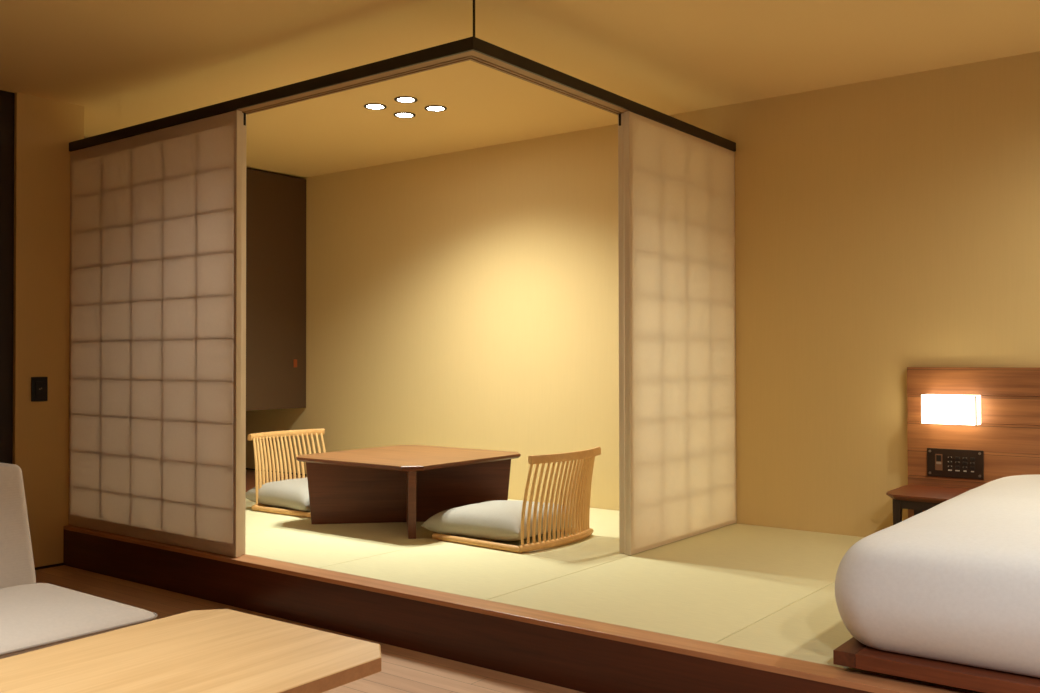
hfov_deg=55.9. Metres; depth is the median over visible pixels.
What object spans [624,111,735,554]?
shoji panel
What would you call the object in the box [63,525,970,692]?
platform
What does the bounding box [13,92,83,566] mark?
wall
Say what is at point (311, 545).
mat
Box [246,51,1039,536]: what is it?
wall
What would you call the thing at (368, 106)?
diffuser
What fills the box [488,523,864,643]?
mat
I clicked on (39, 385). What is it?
wall switch
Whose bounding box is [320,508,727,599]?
mat
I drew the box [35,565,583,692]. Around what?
floor
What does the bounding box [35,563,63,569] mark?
baseboard
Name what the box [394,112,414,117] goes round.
recessed light
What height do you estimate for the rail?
0.258 m
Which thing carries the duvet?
on the frame
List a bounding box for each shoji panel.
[69,110,241,556]
[241,113,245,554]
[618,113,624,553]
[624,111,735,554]
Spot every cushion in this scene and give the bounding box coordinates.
[246,477,309,511]
[421,500,568,540]
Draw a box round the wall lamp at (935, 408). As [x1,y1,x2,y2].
[921,394,980,424]
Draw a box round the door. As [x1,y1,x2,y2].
[0,90,14,463]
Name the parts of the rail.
hanger rod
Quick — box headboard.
[907,367,1039,517]
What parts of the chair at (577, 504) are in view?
rod, rail, crest rail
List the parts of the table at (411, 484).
leg panel, leg panel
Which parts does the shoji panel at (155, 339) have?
rail, rail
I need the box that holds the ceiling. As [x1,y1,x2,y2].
[0,0,1039,177]
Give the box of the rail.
[69,0,735,151]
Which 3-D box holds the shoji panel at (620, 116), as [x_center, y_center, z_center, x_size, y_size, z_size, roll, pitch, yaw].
[0.787,-0.057,4.878,0.029,1.996,1.081,-1,-1,37]
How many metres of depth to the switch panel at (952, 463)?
4.56 m
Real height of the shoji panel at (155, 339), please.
1.996 m
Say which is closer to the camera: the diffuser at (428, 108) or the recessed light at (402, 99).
the recessed light at (402, 99)
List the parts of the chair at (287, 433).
rail, rod, crest rail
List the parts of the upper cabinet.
door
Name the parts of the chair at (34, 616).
backrest, seat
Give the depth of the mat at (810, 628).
3.13 m
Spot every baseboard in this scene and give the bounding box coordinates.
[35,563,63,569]
[246,468,306,475]
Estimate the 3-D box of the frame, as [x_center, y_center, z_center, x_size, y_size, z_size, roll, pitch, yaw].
[2.147,0.888,3.134,1.565,0.058,2.115,-1,-1,37]
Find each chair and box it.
[0,463,157,658]
[248,428,325,517]
[432,447,600,552]
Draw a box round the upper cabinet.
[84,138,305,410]
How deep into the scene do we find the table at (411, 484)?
5.29 m
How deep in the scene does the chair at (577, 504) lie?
4.60 m
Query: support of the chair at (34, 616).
on the floor
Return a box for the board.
[246,470,301,491]
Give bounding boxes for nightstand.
[886,484,970,524]
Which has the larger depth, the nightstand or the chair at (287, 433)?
the chair at (287, 433)
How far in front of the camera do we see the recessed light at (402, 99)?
5.18 m
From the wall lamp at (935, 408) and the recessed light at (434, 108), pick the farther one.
the recessed light at (434, 108)
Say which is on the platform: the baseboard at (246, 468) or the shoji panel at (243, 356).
the shoji panel at (243, 356)
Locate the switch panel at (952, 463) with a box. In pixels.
[927,448,983,479]
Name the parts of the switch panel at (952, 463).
rocker frame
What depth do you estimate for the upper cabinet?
7.16 m
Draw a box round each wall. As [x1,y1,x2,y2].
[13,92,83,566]
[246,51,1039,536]
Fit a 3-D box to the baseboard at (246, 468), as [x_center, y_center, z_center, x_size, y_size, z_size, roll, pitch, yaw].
[-1.932,0.969,7.616,1.470,0.010,0.012,-1,-1,37]
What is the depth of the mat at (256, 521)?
5.38 m
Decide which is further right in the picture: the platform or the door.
the platform
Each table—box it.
[0,609,380,692]
[296,445,520,538]
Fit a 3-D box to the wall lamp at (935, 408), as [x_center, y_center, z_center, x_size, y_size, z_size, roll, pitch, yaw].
[1.994,0.290,4.534,0.240,0.134,0.101,-1,-1,37]
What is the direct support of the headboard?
attached to the wall at (884, 227)
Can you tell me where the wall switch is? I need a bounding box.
[31,377,47,401]
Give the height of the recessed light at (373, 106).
0.005 m
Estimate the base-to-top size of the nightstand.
0.282 m
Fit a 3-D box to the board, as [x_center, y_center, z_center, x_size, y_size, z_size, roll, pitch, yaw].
[-2.568,0.998,6.781,1.467,0.054,2.107,-1,-1,37]
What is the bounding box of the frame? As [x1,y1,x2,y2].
[833,637,1039,692]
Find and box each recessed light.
[364,103,386,109]
[394,96,416,102]
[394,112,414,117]
[425,105,446,111]
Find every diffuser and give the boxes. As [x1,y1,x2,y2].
[367,105,382,108]
[397,98,413,101]
[397,113,412,116]
[427,107,443,110]
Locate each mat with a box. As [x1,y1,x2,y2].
[246,499,522,567]
[246,502,310,533]
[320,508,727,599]
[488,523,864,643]
[715,582,982,692]
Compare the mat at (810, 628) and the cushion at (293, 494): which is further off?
the cushion at (293, 494)
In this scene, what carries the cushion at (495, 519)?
on the chair at (577, 504)
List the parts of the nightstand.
leg, leg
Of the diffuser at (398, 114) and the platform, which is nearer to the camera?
the platform
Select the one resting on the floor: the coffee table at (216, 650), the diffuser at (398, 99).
the coffee table at (216, 650)
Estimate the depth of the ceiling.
4.43 m
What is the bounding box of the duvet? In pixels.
[835,474,1039,677]

